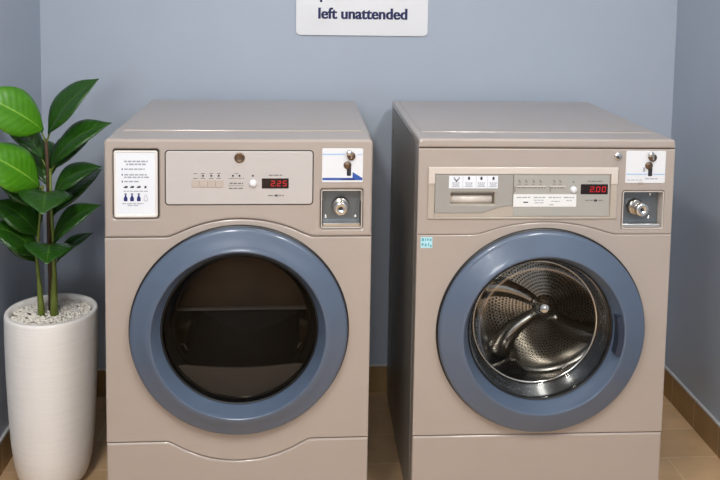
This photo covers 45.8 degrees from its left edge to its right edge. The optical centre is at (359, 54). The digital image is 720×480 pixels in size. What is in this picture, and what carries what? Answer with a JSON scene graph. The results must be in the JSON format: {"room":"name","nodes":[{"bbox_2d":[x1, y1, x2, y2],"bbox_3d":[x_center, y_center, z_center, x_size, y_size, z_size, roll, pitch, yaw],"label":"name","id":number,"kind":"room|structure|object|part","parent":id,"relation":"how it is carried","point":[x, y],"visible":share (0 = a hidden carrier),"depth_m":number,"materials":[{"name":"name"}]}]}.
{"room":"laundry","nodes":[
{"label":"laundry","id":0,"kind":"room"},
{"bbox_2d":[0,0,44,436],"bbox_3d":[-0.892,0.223,-0.768,0.100,2.620,7.353,1,5,-4],"label":"wall","id":1,"kind":"structure","parent":0,"point":[20,42],"depth_m":2.65,"materials":[{"name":"paint"}]},
{"bbox_2d":[0,425,9,443],"bbox_3d":[-0.856,1.428,-0.665,0.010,0.009,7.343,1,5,-4],"label":"trim","id":2,"kind":"structure","parent":1,"relation":"attached to","point":[7,429],"depth_m":2.56,"materials":[{"name":"grey"}]},
{"bbox_2d":[0,430,12,475],"bbox_3d":[-0.857,1.481,-0.660,0.009,0.096,7.344,1,5,-4],"label":"baseboard","id":3,"kind":"structure","parent":1,"relation":"attached to","point":[6,454],"depth_m":2.56,"materials":[{"name":"wood"}]},
{"bbox_2d":[40,0,677,366],"bbox_3d":[0.018,-0.090,3.014,2.418,2.620,0.100,1,5,-4],"label":"wall","id":4,"kind":"structure","parent":0,"point":[617,57],"depth_m":2.98,"materials":[{"name":"paint"}]},
{"bbox_2d":[97,366,386,396],"bbox_3d":[0.002,1.172,3.069,2.218,0.096,0.009,1,5,-4],"label":"baseboard","id":5,"kind":"structure","parent":4,"relation":"attached to","point":[377,375],"depth_m":3.07,"materials":[{"name":"tile"}]},
{"bbox_2d":[97,363,386,370],"bbox_3d":[0.002,1.119,3.064,2.218,0.009,0.010,1,5,-4],"label":"trim","id":6,"kind":"structure","parent":4,"relation":"attached to","point":[370,364],"depth_m":3.06,"materials":[{"name":"grey metal"}]},
{"bbox_2d":[296,0,427,35],"bbox_3d":[0.009,-0.179,2.951,0.459,0.232,0.009,1,5,-4],"label":"wall sign","id":7,"kind":"object","parent":4,"relation":"attached to","point":[313,17],"visible":1,"depth_m":2.95,"materials":[{"name":"white plastic"}]},
{"bbox_2d":[0,392,719,479],"bbox_3d":[0.243,1.579,-0.573,2.418,0.080,7.553,1,5,-4],"label":"floor","id":8,"kind":"structure","parent":0,"point":[684,455],"depth_m":2.71,"materials":[{"name":"tile"}]},
{"bbox_2d":[0,78,111,479],"bbox_3d":[-0.882,0.660,2.464,0.346,1.192,0.340,1,5,-4],"label":"potted plant","id":9,"kind":"object","parent":8,"relation":"on","point":[51,369],"visible":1,"depth_m":2.39,"materials":[{"name":"glazed ceramic"},{"name":"green leaves"},{"name":"white pebbles"}]},
{"bbox_3d":[-0.918,0.572,2.443,0.028,0.391,0.029,1,5,-4],"label":"stem","id":10,"kind":"part","parent":9,"relation":"part of","materials":[{"name":"green plant"}]},
{"bbox_3d":[-0.896,0.503,2.459,0.017,0.525,0.028,1,5,-4],"label":"stem","id":11,"kind":"part","parent":9,"relation":"part of","materials":[{"name":"green plant"}]},
{"bbox_2d":[10,299,90,324],"bbox_3d":[-0.895,0.754,2.470,0.225,0.019,0.226,1,5,-4],"label":"pebbles","id":12,"kind":"object","parent":9,"relation":"on","point":[64,308],"visible":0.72,"depth_m":2.46,"materials":[{"name":"white gravel"}]},
{"bbox_3d":[-0.899,0.996,2.492,0.257,0.516,0.257,1,5,-4],"label":"planter","id":13,"kind":"part","parent":9,"relation":"part of","materials":[{"name":"ceramic"}]},
{"bbox_3d":[-0.879,0.547,2.440,0.025,0.440,0.035,1,5,-4],"label":"stem","id":14,"kind":"part","parent":9,"relation":"part of","materials":[{"name":"green plant"}]},
{"bbox_2d":[104,100,372,479],"bbox_3d":[-0.341,0.721,2.564,0.688,1.071,0.756,1,5,-4],"label":"dryer","id":15,"kind":"object","parent":8,"relation":"on","point":[238,232],"visible":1,"depth_m":2.22,"materials":[{"name":"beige metal"}]},
{"bbox_3d":[-0.324,1.139,2.277,0.686,0.236,0.028,1,5,-4],"label":"kick plate","id":16,"kind":"part","parent":15,"relation":"part of","materials":[{"name":"paint"}]},
{"bbox_3d":[-0.314,0.722,2.227,0.403,0.403,0.007,1,5,-4],"label":"glass","id":17,"kind":"part","parent":15,"relation":"part of","materials":[{"name":"black glass"}]},
{"bbox_3d":[-0.310,0.318,2.192,0.375,0.139,0.008,1,5,-4],"label":"control panel","id":18,"kind":"part","parent":15,"relation":"part of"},
{"bbox_3d":[-0.338,0.197,2.595,0.686,0.028,0.604,1,5,-4],"label":"lid","id":19,"kind":"part","parent":15,"relation":"part of","materials":[{"name":"paint"}]},
{"bbox_3d":[-0.337,0.183,2.591,0.642,0.005,0.570,1,5,-4],"label":"raised plate","id":20,"kind":"part","parent":15,"relation":"part of","materials":[{"name":"paint"}]},
{"bbox_3d":[-0.320,0.817,2.265,0.678,0.870,0.003,1,5,-4],"label":"frame","id":21,"kind":"part","parent":15,"relation":"part of","materials":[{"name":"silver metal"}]},
{"bbox_3d":[-0.050,0.397,2.247,0.099,0.086,0.005,1,5,-4],"label":"plate","id":22,"kind":"part","parent":15,"relation":"part of","materials":[{"name":"grey metal"}]},
{"bbox_3d":[-0.045,0.288,2.210,0.106,0.089,0.006,1,5,-4],"label":"coin plate","id":23,"kind":"part","parent":15,"relation":"part of","materials":[{"name":"white plastic"}]},
{"bbox_2d":[387,101,674,479],"bbox_3d":[0.468,0.728,2.621,0.688,1.072,0.756,1,5,-4],"label":"washer","id":24,"kind":"object","parent":8,"relation":"on","point":[530,242],"visible":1,"depth_m":2.29,"materials":[{"name":"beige metal"}]},
{"bbox_3d":[0.299,0.366,2.239,0.206,0.103,0.005,1,5,-3],"label":"detergent drawer","id":25,"kind":"part","parent":24,"relation":"part of","materials":[{"name":"beige plastic"}]},
{"bbox_3d":[0.430,0.367,2.248,0.506,0.139,0.006,1,5,-3],"label":"control panel","id":26,"kind":"part","parent":24,"relation":"part of","materials":[{"name":"beige plastic"}]},
{"bbox_3d":[0.472,0.191,2.639,0.646,0.005,0.587,1,5,-4],"label":"raised plate","id":27,"kind":"part","parent":24,"relation":"part of","materials":[{"name":"paint"}]},
{"bbox_3d":[0.475,0.204,2.596,0.688,0.024,0.716,1,5,-4],"label":"lid","id":28,"kind":"part","parent":24,"relation":"part of","materials":[{"name":"paint"}]},
{"bbox_3d":[0.481,1.147,2.334,0.686,0.234,0.028,1,5,-4],"label":"kick plate","id":29,"kind":"part","parent":24,"relation":"part of","materials":[{"name":"paint"}]},
{"bbox_3d":[0.533,0.373,2.254,0.257,0.112,0.005,1,5,-3],"label":"control plate","id":30,"kind":"part","parent":24,"relation":"part of","materials":[{"name":"grey plastic"}]},
{"bbox_3d":[0.672,0.272,2.255,0.052,0.037,0.001,1,5,-4],"label":"service panel","id":31,"kind":"part","parent":24,"relation":"part of","materials":[{"name":"beige metal"}]},
{"bbox_3d":[0.753,0.410,2.301,0.103,0.087,0.005,1,5,-4],"label":"plate","id":32,"kind":"part","parent":24,"relation":"part of","materials":[{"name":"grey metal"}]},
{"bbox_3d":[0.759,0.300,2.264,0.107,0.086,0.005,1,5,-4],"label":"coin plate","id":33,"kind":"part","parent":24,"relation":"part of","materials":[{"name":"white plastic"}]},
{"bbox_2d":[665,0,719,421],"bbox_3d":[1.421,0.246,-0.612,0.100,2.620,7.353,1,5,-4],"label":"wall","id":34,"kind":"structure","parent":0,"point":[692,350],"depth_m":2.87,"materials":[{"name":"paint"}]},
{"bbox_2d":[663,369,719,458],"bbox_3d":[1.347,1.503,-0.511,0.009,0.096,7.344,1,5,-4],"label":"baseboard","id":35,"kind":"structure","parent":34,"relation":"attached to","point":[706,428],"depth_m":2.86,"materials":[{"name":"tile"}]},
{"bbox_2d":[665,365,719,427],"bbox_3d":[1.347,1.451,-0.516,0.010,0.009,7.343,1,5,-4],"label":"trim","id":36,"kind":"structure","parent":34,"relation":"attached to","point":[667,369],"depth_m":2.86,"materials":[{"name":"grey metal"}]}
]}

